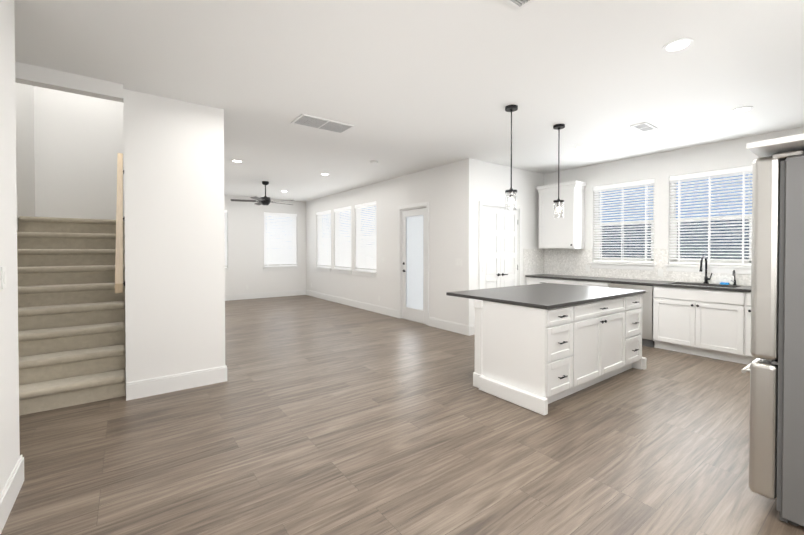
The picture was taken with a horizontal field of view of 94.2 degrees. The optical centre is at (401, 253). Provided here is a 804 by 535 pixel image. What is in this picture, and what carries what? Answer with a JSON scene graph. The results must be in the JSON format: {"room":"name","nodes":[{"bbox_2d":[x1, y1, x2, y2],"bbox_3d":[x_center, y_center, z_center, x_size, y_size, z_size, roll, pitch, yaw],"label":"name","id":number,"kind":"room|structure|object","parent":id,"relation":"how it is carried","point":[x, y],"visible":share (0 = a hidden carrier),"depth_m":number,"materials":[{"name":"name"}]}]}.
{"room":"kitchen","nodes":[
{"label":"kitchen","id":0,"kind":"room"},
{"bbox_2d":[0,0,19,493],"bbox_3d":[-0.912,-0.039,-0.211,0.664,2.910,5.624,0,1,-36],"label":"wall","id":1,"kind":"structure","parent":0,"point":[9,411],"depth_m":2.08,"materials":[{"name":"white paint"}]},
{"bbox_2d":[1,266,6,288],"bbox_3d":[-2.116,0.126,1.988,0.008,0.118,0.075,0,1,-36],"label":"light switch","id":2,"kind":"object","parent":1,"relation":"attached to","point":[3,277],"visible":1,"depth_m":1.97,"materials":[{"name":"white plastic"}]},
{"bbox_2d":[0,454,23,534],"bbox_3d":[-0.643,1.331,0.013,0.016,0.165,5.640,0,1,-36],"label":"baseboard","id":3,"kind":"structure","parent":1,"relation":"attached to","point":[11,489],"depth_m":2.03,"materials":[{"name":"white paint"}]},
{"bbox_2d":[15,82,34,231],"bbox_3d":[-4.155,-1.429,3.705,0.120,5.600,4.556,0,1,-36],"label":"wall","id":4,"kind":"structure","parent":0,"point":[25,159],"depth_m":4.97,"materials":[{"name":"white paint"}]},
{"bbox_2d":[15,61,123,102],"bbox_3d":[-3.030,-2.812,3.058,1.181,2.820,0.120,0,1,-36],"label":"wall","id":5,"kind":"structure","parent":0,"point":[38,76],"depth_m":3.16,"materials":[{"name":"white paint"}]},
{"bbox_2d":[34,86,124,219],"bbox_3d":[-4.999,-1.454,5.839,1.061,5.600,0.120,0,1,-36],"label":"wall","id":6,"kind":"structure","parent":0,"point":[78,142],"depth_m":5.75,"materials":[{"name":"white paint"}]},
{"bbox_2d":[224,195,305,294],"bbox_3d":[-4.535,-0.164,10.661,3.680,2.910,0.160,0,1,-36],"label":"wall","id":7,"kind":"structure","parent":0,"point":[245,242],"depth_m":10.77,"materials":[{"name":"white paint"}]},
{"bbox_2d":[224,210,229,271],"bbox_3d":[-5.264,-0.354,10.097,1.070,1.713,0.187,0,1,-36],"label":"window","id":8,"kind":"structure","parent":7,"relation":"in","point":[225,219],"depth_m":10.35,"materials":[{"name":"white plastic"}]},
{"bbox_2d":[225,290,305,300],"bbox_3d":[-4.483,1.210,10.606,3.680,0.165,0.016,0,1,-36],"label":"baseboard","id":9,"kind":"structure","parent":7,"relation":"attached to","point":[262,295],"depth_m":10.93,"materials":[{"name":"white paint"}]},
{"bbox_2d":[263,212,298,270],"bbox_3d":[-3.672,-0.367,11.274,1.070,1.713,0.187,0,1,-36],"label":"window","id":10,"kind":"structure","parent":7,"relation":"in","point":[287,261],"depth_m":11.24,"materials":[{"name":"white plastic"}]},
{"bbox_2d":[306,158,475,325],"bbox_3d":[-0.938,-0.145,9.024,0.160,2.910,7.070,0,1,-36],"label":"wall","id":11,"kind":"structure","parent":0,"point":[447,192],"depth_m":7.16,"materials":[{"name":"white paint"}]},
{"bbox_2d":[315,210,330,271],"bbox_3d":[-2.198,-0.360,10.695,0.187,1.713,1.050,0,1,-36],"label":"window","id":12,"kind":"structure","parent":11,"relation":"in","point":[324,261],"depth_m":10.69,"materials":[{"name":"white plastic"}]},
{"bbox_2d":[332,206,351,273],"bbox_3d":[-1.511,-0.350,9.766,0.187,1.713,1.060,0,1,-36],"label":"window","id":13,"kind":"structure","parent":11,"relation":"in","point":[343,249],"depth_m":9.74,"materials":[{"name":"white plastic"}]},
{"bbox_2d":[353,201,376,276],"bbox_3d":[-0.825,-0.339,8.838,0.187,1.713,1.070,0,1,-36],"label":"window","id":14,"kind":"structure","parent":11,"relation":"in","point":[365,265],"depth_m":8.81,"materials":[{"name":"white plastic"}]},
{"bbox_2d":[306,290,467,334],"bbox_3d":[-0.961,1.229,8.923,0.016,0.165,6.910,0,1,-36],"label":"baseboard","id":15,"kind":"structure","parent":11,"relation":"attached to","point":[450,326],"depth_m":8.20,"materials":[{"name":"white paint"}]},
{"bbox_2d":[398,202,428,325],"bbox_3d":[0.272,0.179,7.369,0.181,2.300,0.975,0,1,-36],"label":"back door","id":16,"kind":"structure","parent":11,"relation":"in","point":[414,264],"depth_m":7.37,"materials":[{"name":"white paint"}]},
{"bbox_2d":[1,295,803,534],"bbox_3d":[-0.393,1.404,5.166,8.150,0.100,13.950,0,1,-36],"label":"floor","id":17,"kind":"structure","parent":0,"point":[311,415],"depth_m":2.65,"materials":[{"name":"brown wood"}]},
{"bbox_2d":[17,216,125,415],"bbox_3d":[-4.019,0.448,4.535,1.055,1.827,3.171,0,1,-36],"label":"staircase","id":18,"kind":"structure","parent":17,"relation":"on","point":[71,331],"depth_m":3.96,"materials":[{"name":"carpet"}]},
{"bbox_2d":[123,89,224,382],"bbox_3d":[-4.327,-1.462,6.545,0.859,5.600,7.004,0,1,-36],"label":"wall block","id":19,"kind":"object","parent":17,"relation":"on","point":[174,237],"visible":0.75,"depth_m":3.72,"materials":[{"name":"white paint"}]},
{"bbox_2d":[115,153,124,292],"bbox_3d":[-3.343,-0.523,4.435,0.077,1.778,2.120,0,1,-36],"label":"stair handrail","id":20,"kind":"object","parent":19,"relation":"attached to","point":[119,283],"visible":0.92,"depth_m":4.14,"materials":[{"name":"brown wood"}]},
{"bbox_2d":[126,366,226,400],"bbox_3d":[-2.234,1.288,3.758,0.875,0.165,0.016,0,1,-36],"label":"baseboard","id":21,"kind":"structure","parent":19,"relation":"attached to","point":[159,385],"depth_m":3.72,"materials":[{"name":"white wood"}]},
{"bbox_2d":[526,278,556,284],"bbox_3d":[2.811,0.884,6.891,0.595,0.900,0.811,0,1,-36],"label":"base cabinet","id":22,"kind":"object","parent":17,"relation":"on","point":[529,281],"depth_m":6.81,"materials":[{"name":"white paint"}]},
{"bbox_2d":[473,291,646,414],"bbox_3d":[1.803,0.916,4.128,2.095,0.900,0.855,0,1,-36],"label":"kitchen island","id":23,"kind":"object","parent":17,"relation":"on","point":[539,348],"depth_m":3.59,"materials":[{"name":"white paint"}]},
{"bbox_2d":[446,283,637,306],"bbox_3d":[1.683,0.448,4.299,2.020,0.032,1.255,0,1,-36],"label":"island countertop","id":24,"kind":"structure","parent":23,"relation":"on","point":[544,294],"depth_m":4.05,"materials":[{"name":"grey stone"}]},
{"bbox_2d":[557,278,600,286],"bbox_3d":[3.219,0.890,6.339,0.595,0.900,0.809,0,1,-36],"label":"base cabinet","id":25,"kind":"object","parent":17,"relation":"on","point":[559,280],"depth_m":6.24,"materials":[{"name":"white paint"}]},
{"bbox_2d":[601,282,652,347],"bbox_3d":[3.645,0.897,5.763,0.595,0.900,0.756,0,1,-36],"label":"dishwasher","id":26,"kind":"object","parent":17,"relation":"on","point":[647,298],"depth_m":5.42,"materials":[{"name":"silver metal"}]},
{"bbox_2d":[653,286,736,361],"bbox_3d":[4.142,0.905,5.091,0.595,0.900,1.059,0,1,-36],"label":"base cabinet","id":27,"kind":"object","parent":17,"relation":"on","point":[708,320],"depth_m":4.95,"materials":[{"name":"white paint"}]},
{"bbox_2d":[525,274,750,293],"bbox_3d":[3.742,0.433,5.617,0.610,0.032,3.958,0,1,-36],"label":"countertop","id":28,"kind":"structure","parent":27,"relation":"on","point":[628,282],"depth_m":5.49,"materials":[{"name":"grey stone"}]},
{"bbox_2d":[677,282,692,285],"bbox_3d":[4.128,0.558,5.122,0.424,0.231,0.764,0,1,-36],"label":"sink","id":29,"kind":"object","parent":28,"relation":"in","point":[678,283],"depth_m":5.43,"materials":[{"name":"silver metal"}]},
{"bbox_2d":[699,256,711,283],"bbox_3d":[4.235,0.222,5.206,0.274,0.396,0.106,0,1,-36],"label":"faucet","id":30,"kind":"object","parent":28,"relation":"on","point":[706,278],"visible":0.98,"depth_m":5.27,"materials":[{"name":"black metal"}]},
{"bbox_2d":[731,270,736,284],"bbox_3d":[4.458,0.319,5.028,0.106,0.206,0.061,0,1,-36],"label":"tap","id":31,"kind":"object","parent":28,"relation":"on","point":[734,281],"visible":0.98,"depth_m":5.03,"materials":[{"name":"black metal"}]},
{"bbox_2d":[733,290,756,364],"bbox_3d":[4.527,0.911,4.570,0.595,0.900,0.524,0,1,-36],"label":"base cabinet","id":32,"kind":"object","parent":17,"relation":"on","point":[741,352],"depth_m":4.57,"materials":[{"name":"white paint"}]},
{"bbox_2d":[741,150,803,525],"bbox_3d":[2.472,0.435,1.968,0.910,1.909,0.898,0,1,-36],"label":"fridge","id":33,"kind":"object","parent":17,"relation":"on","point":[775,368],"visible":1,"depth_m":1.93,"materials":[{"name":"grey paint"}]},
{"bbox_2d":[14,0,803,201],"bbox_3d":[-0.393,-1.615,5.132,8.150,0.120,13.950,0,1,-36],"label":"ceiling","id":34,"kind":"structure","parent":0,"point":[405,87],"depth_m":3.15,"materials":[{"name":"white paint"}]},
{"bbox_2d":[231,181,291,204],"bbox_3d":[-3.040,-1.334,8.273,1.367,0.514,1.300,0,1,-36],"label":"ceiling fan","id":35,"kind":"object","parent":34,"relation":"hanging from","point":[265,200],"visible":1,"depth_m":8.16,"materials":[{"name":"black metal"}]},
{"bbox_2d":[291,114,354,133],"bbox_3d":[-0.937,-1.541,4.447,0.660,0.012,0.360,0,1,-36],"label":"ceiling vent","id":36,"kind":"object","parent":34,"relation":"in","point":[305,120],"visible":1,"depth_m":4.43,"materials":[{"name":"white metal"}]},
{"bbox_2d":[505,105,517,210],"bbox_3d":[1.148,-1.001,3.923,0.130,1.080,0.130,0,1,-36],"label":"pendant light","id":37,"kind":"object","parent":34,"relation":"hanging from","point":[511,109],"visible":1,"depth_m":3.91,"materials":[{"name":"black metal"}]},
{"bbox_2d":[503,0,534,9],"bbox_3d":[0.631,-1.515,2.140,0.360,0.012,0.170,0,1,-36],"label":"ceiling vent","id":38,"kind":"object","parent":34,"relation":"in","point":[518,4],"visible":0.97,"depth_m":2.25,"materials":[{"name":"white metal"}]},
{"bbox_2d":[553,124,564,217],"bbox_3d":[1.892,-0.993,4.505,0.130,1.110,0.130,0,1,-36],"label":"pendant light","id":39,"kind":"object","parent":34,"relation":"hanging from","point":[558,201],"visible":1,"depth_m":4.50,"materials":[{"name":"black metal"}]},
{"bbox_2d":[630,122,657,131],"bbox_3d":[2.949,-1.542,4.549,0.360,0.012,0.170,0,1,-36],"label":"ceiling vent","id":40,"kind":"object","parent":34,"relation":"in","point":[644,127],"visible":0.98,"depth_m":4.54,"materials":[{"name":"white metal"}]},
{"bbox_2d":[662,38,693,51],"bbox_3d":[2.016,-1.524,2.730,0.184,0.007,0.184,0,1,-36],"label":"recessed light","id":41,"kind":"object","parent":34,"relation":"in","point":[678,45],"visible":1,"depth_m":2.72,"materials":[{"name":"white paint"}]},
{"bbox_2d":[730,106,752,112],"bbox_3d":[3.628,-1.538,3.993,0.184,0.007,0.184,0,1,-36],"label":"recessed light","id":42,"kind":"object","parent":34,"relation":"in","point":[741,109],"visible":0.98,"depth_m":3.97,"materials":[{"name":"white paint"}]},
{"bbox_2d":[475,160,543,289],"bbox_3d":[1.742,-0.175,7.324,2.130,3.010,1.168,0,1,-36],"label":"wall","id":43,"kind":"structure","parent":0,"point":[493,182],"depth_m":6.98,"materials":[{"name":"white paint"}]},
{"bbox_2d":[468,325,474,335],"bbox_3d":[1.705,1.256,6.586,1.526,0.165,0.016,0,1,-36],"label":"baseboard","id":44,"kind":"structure","parent":43,"relation":"attached to","point":[471,329],"depth_m":6.17,"materials":[{"name":"white paint"}]},
{"bbox_2d":[479,201,521,288],"bbox_3d":[1.722,0.222,6.670,1.165,2.230,0.198,0,1,-36],"label":"pantry door","id":45,"kind":"structure","parent":43,"relation":"in","point":[500,247],"depth_m":6.61,"materials":[{"name":"white paint"}]},
{"bbox_2d":[544,127,803,285],"bbox_3d":[4.261,-0.105,5.567,0.168,2.910,4.670,0,1,-36],"label":"wall","id":46,"kind":"structure","parent":0,"point":[661,168],"depth_m":5.81,"materials":[{"name":"white paint"}]},
{"bbox_2d":[536,181,586,248],"bbox_3d":[2.928,-0.688,6.903,0.372,1.185,0.785,0,1,-36],"label":"upper cabinet","id":47,"kind":"object","parent":46,"relation":"attached to","point":[567,231],"visible":1,"depth_m":6.71,"materials":[{"name":"white paint"}]},
{"bbox_2d":[590,179,655,270],"bbox_3d":[3.717,-0.465,6.274,0.187,1.443,1.030,0,1,-36],"label":"kitchen window","id":48,"kind":"structure","parent":46,"relation":"in","point":[626,262],"depth_m":6.24,"materials":[{"name":"white plastic"}]},
{"bbox_2d":[658,269,662,275],"bbox_3d":[4.000,0.287,5.776,0.007,0.118,0.070,0,1,-36],"label":"electrical outlet","id":49,"kind":"object","parent":46,"relation":"attached to","point":[660,272],"visible":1,"depth_m":5.77,"materials":[{"name":"white plastic"}]},
{"bbox_2d":[665,166,751,273],"bbox_3d":[4.407,-0.454,5.341,0.187,1.443,1.050,0,1,-36],"label":"kitchen window","id":50,"kind":"structure","parent":46,"relation":"in","point":[716,265],"depth_m":5.30,"materials":[{"name":"white plastic"}]},
{"bbox_3d":[3.994,-0.069,2.367,4.400,2.910,0.160,0,1,-36],"label":"wall","id":51,"kind":"structure","parent":0,"visible":0},
{"bbox_2d":[746,134,803,159],"bbox_3d":[2.471,-0.803,1.887,1.090,0.530,0.882,0,1,-36],"label":"upper cabinet","id":52,"kind":"object","parent":51,"relation":"attached to","point":[766,148],"visible":0.43,"depth_m":1.88,"materials":[{"name":"white paint"}]}
]}

